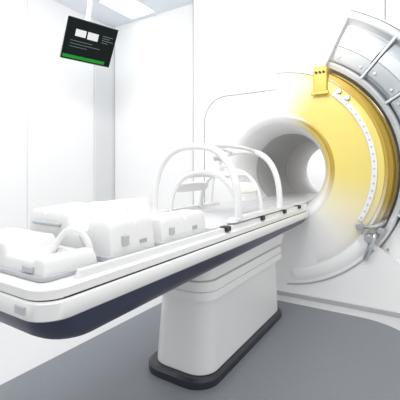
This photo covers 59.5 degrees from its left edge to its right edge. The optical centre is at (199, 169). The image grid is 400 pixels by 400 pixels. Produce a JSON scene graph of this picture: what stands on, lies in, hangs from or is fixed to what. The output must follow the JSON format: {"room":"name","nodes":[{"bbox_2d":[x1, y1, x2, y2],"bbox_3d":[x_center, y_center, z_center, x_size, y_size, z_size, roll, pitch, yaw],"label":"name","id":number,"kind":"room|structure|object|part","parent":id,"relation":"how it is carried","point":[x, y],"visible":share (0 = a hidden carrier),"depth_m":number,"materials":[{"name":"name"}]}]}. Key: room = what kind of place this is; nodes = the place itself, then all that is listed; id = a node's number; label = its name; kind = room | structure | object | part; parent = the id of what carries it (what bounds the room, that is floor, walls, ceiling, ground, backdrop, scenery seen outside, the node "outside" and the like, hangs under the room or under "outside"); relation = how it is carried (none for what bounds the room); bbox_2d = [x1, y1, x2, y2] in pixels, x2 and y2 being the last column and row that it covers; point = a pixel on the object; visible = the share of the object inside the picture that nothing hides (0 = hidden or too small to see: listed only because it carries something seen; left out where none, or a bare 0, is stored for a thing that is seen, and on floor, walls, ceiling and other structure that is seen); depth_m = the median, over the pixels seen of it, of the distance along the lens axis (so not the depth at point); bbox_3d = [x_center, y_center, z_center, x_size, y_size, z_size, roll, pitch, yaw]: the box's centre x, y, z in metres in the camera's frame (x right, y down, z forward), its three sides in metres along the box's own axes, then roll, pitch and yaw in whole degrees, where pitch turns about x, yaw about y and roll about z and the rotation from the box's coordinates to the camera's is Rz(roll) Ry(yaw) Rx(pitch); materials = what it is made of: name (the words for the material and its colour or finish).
{"room":"radiology room","nodes":[
{"label":"radiology room","id":0,"kind":"room"},
{"bbox_2d":[0,0,93,229],"bbox_3d":[-2.358,-0.350,2.495,0.050,2.900,4.710,0,0,32],"label":"wall","id":1,"kind":"structure","parent":0,"point":[60,90],"depth_m":3.61,"materials":[{"name":"paint"}]},
{"bbox_2d":[27,0,27,229],"bbox_3d":[-1.713,-0.350,3.470,0.003,2.900,0.008,0,0,32],"label":"trim","id":2,"kind":"structure","parent":1,"relation":"attached to","point":[27,0],"depth_m":3.47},
{"bbox_2d":[94,19,113,201],"bbox_3d":[-1.176,-0.350,4.298,0.030,2.900,0.300,0,0,32],"label":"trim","id":3,"kind":"structure","parent":1,"relation":"attached to","point":[103,76],"depth_m":4.28,"materials":[{"name":"white paint"}]},
{"bbox_2d":[53,0,192,26],"bbox_3d":[-0.324,-1.825,1.268,5.100,0.050,4.800,0,0,32],"label":"ceiling","id":4,"kind":"structure","parent":0,"point":[100,12],"depth_m":3.90,"materials":[{"name":"paint"}]},
{"bbox_2d":[59,0,117,67],"bbox_3d":[-1.009,-1.398,3.193,0.470,0.803,0.224,0,0,-42],"label":"monitor","id":5,"kind":"object","parent":4,"relation":"hanging from","point":[86,41],"visible":1,"depth_m":3.17,"materials":[{"name":"black plastic"},{"name":"white plastic"},{"name":"glass screen"}]},
{"bbox_3d":[-1.015,-1.491,3.200,0.042,0.618,0.095,0,0,-42],"label":"mount arm","id":6,"kind":"part","parent":5,"relation":"part of","materials":[{"name":"white plastic"}]},
{"bbox_2d":[98,0,155,18],"bbox_3d":[-0.794,-1.794,3.844,0.380,0.011,0.530,0,0,32],"label":"recessed light","id":7,"kind":"object","parent":4,"relation":"in","point":[132,9],"visible":1,"depth_m":3.85,"materials":[{"name":"white plastic"}]},
{"bbox_2d":[115,4,192,209],"bbox_3d":[-0.531,-0.350,4.098,1.334,2.900,0.050,0,0,32],"label":"wall","id":8,"kind":"structure","parent":0,"point":[154,54],"depth_m":4.08,"materials":[{"name":"paint"}]},
{"bbox_2d":[114,27,114,199],"bbox_3d":[-1.075,-0.350,4.409,0.006,2.900,0.003,0,0,32],"label":"trim","id":9,"kind":"structure","parent":8,"relation":"attached to","point":[114,27],"depth_m":4.41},
{"bbox_2d":[0,290,399,384],"bbox_3d":[0.448,1.125,2.495,5.100,0.050,7.700,0,0,32],"label":"floor","id":10,"kind":"structure","parent":0,"point":[21,352],"depth_m":2.26,"materials":[{"name":"tile"}]},
{"bbox_2d":[0,300,399,399],"bbox_3d":[-0.320,1.097,1.171,1.830,0.005,4.040,0,0,32],"label":"floor mat","id":11,"kind":"object","parent":10,"relation":"on","point":[310,353],"visible":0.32,"depth_m":1.92,"materials":[{"name":"plastic"}]},
{"bbox_2d":[0,193,317,389],"bbox_3d":[0.334,0.619,2.575,0.620,0.953,3.686,0,0,32],"label":"table","id":12,"kind":"object","parent":11,"relation":"on","point":[217,288],"depth_m":1.39,"materials":[{"name":"white plastic"}]},
{"bbox_3d":[-0.571,0.242,1.144,0.495,0.121,0.207,0,0,32],"label":"head coil base","id":13,"kind":"part","parent":12,"relation":"part of","materials":[{"name":"white plastic"}]},
{"bbox_3d":[-0.571,0.295,1.143,0.495,0.014,0.205,0,0,32],"label":"plate","id":14,"kind":"part","parent":12,"relation":"part of","materials":[{"name":"white plastic"}]},
{"bbox_3d":[-0.434,0.222,1.351,0.485,0.160,0.266,0,0,32],"label":"leg coil","id":15,"kind":"part","parent":12,"relation":"part of","materials":[{"name":"white plastic"}]},
{"bbox_3d":[-0.429,0.293,1.360,0.485,0.018,0.245,0,0,32],"label":"plate","id":16,"kind":"part","parent":12,"relation":"part of","materials":[{"name":"white plastic"}]},
{"bbox_3d":[-0.251,0.225,1.642,0.485,0.155,0.382,0,0,32],"label":"low coil","id":17,"kind":"part","parent":12,"relation":"part of","materials":[{"name":"white plastic"}]},
{"bbox_3d":[0.011,0.364,2.064,0.620,0.052,2.465,0,0,32],"label":"frame","id":18,"kind":"part","parent":12,"relation":"part of","materials":[{"name":"white plastic"}]},
{"bbox_3d":[-0.256,0.293,1.635,0.485,0.018,0.365,0,0,32],"label":"plate","id":19,"kind":"part","parent":12,"relation":"part of","materials":[{"name":"white plastic"}]},
{"bbox_3d":[0.275,0.292,1.966,0.026,0.021,2.340,0,0,32],"label":"rail","id":20,"kind":"part","parent":12,"relation":"part of","materials":[{"name":"white plastic"}]},
{"bbox_2d":[194,201,297,230],"bbox_3d":[0.234,0.287,2.417,0.490,0.030,1.430,0,0,32],"label":"mattress","id":21,"kind":"object","parent":12,"relation":"on","point":[217,216],"visible":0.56,"depth_m":2.35,"materials":[{"name":"fabric"}]},
{"bbox_2d":[151,143,285,222],"bbox_3d":[0.149,0.055,2.282,0.609,0.432,0.820,0,0,32],"label":"frame","id":22,"kind":"object","parent":21,"relation":"on","point":[236,188],"visible":1,"depth_m":2.13,"materials":[{"name":"white plastic"}]},
{"bbox_3d":[-0.075,0.261,2.423,0.052,0.021,0.820,0,0,32],"label":"foot rail","id":23,"kind":"part","parent":22,"relation":"part of","materials":[{"name":"white plastic"}]},
{"bbox_3d":[0.117,-0.080,2.231,0.052,0.048,0.048,0,0,32],"label":"knob","id":24,"kind":"part","parent":22,"relation":"part of","materials":[{"name":"grey plastic"}]},
{"bbox_3d":[0.373,0.261,2.140,0.052,0.021,0.820,0,0,32],"label":"foot rail","id":25,"kind":"part","parent":22,"relation":"part of","materials":[{"name":"white plastic"}]},
{"bbox_2d":[204,6,399,312],"bbox_3d":[1.558,-0.177,3.864,2.200,2.485,2.400,0,0,32],"label":"scanner","id":26,"kind":"object","parent":10,"relation":"on","point":[332,63],"visible":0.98,"depth_m":2.88,"materials":[{"name":"white plastic"},{"name":"silver metal"},{"name":"yellow lacquer"}]},
{"bbox_3d":[1.285,-0.971,2.819,0.419,0.413,0.070,0,0,32],"label":"panel plate","id":27,"kind":"part","parent":26,"relation":"part of","materials":[{"name":"silver metal"}]},
{"bbox_3d":[1.505,-0.762,2.680,0.414,0.414,0.070,0,0,32],"label":"panel plate","id":28,"kind":"part","parent":26,"relation":"part of","materials":[{"name":"silver metal"}]},
{"bbox_3d":[1.593,0.589,2.625,0.435,0.444,0.070,0,0,32],"label":"panel plate","id":29,"kind":"part","parent":26,"relation":"part of","materials":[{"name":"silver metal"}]},
{"bbox_3d":[1.638,-0.478,2.597,0.402,0.392,0.070,0,0,32],"label":"panel plate","id":30,"kind":"part","parent":26,"relation":"part of","materials":[{"name":"silver metal"}]},
{"bbox_2d":[194,0,399,208],"bbox_3d":[1.447,-0.350,2.735,3.466,2.900,0.170,0,0,32],"label":"wall","id":31,"kind":"structure","parent":0,"point":[235,40],"depth_m":3.33,"materials":[{"name":"paint"}]},
{"bbox_2d":[193,0,193,204],"bbox_3d":[-0.067,-0.350,3.591,0.008,2.900,0.014,0,0,32],"label":"trim","id":32,"kind":"structure","parent":31,"relation":"attached to","point":[193,0],"depth_m":3.58,"materials":[{"name":"white paint"}]},
{"bbox_2d":[277,290,399,317],"bbox_3d":[1.398,1.085,2.658,3.466,0.030,0.012,0,0,32],"label":"baseboard","id":33,"kind":"structure","parent":31,"relation":"attached to","point":[387,313],"depth_m":2.81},
{"bbox_2d":[307,101,382,190],"bbox_3d":[2.487,-0.350,5.731,5.100,2.900,0.050,0,0,32],"label":"wall","id":34,"kind":"structure","parent":0,"point":[316,164],"depth_m":6.00,"materials":[{"name":"paint"}]}
]}

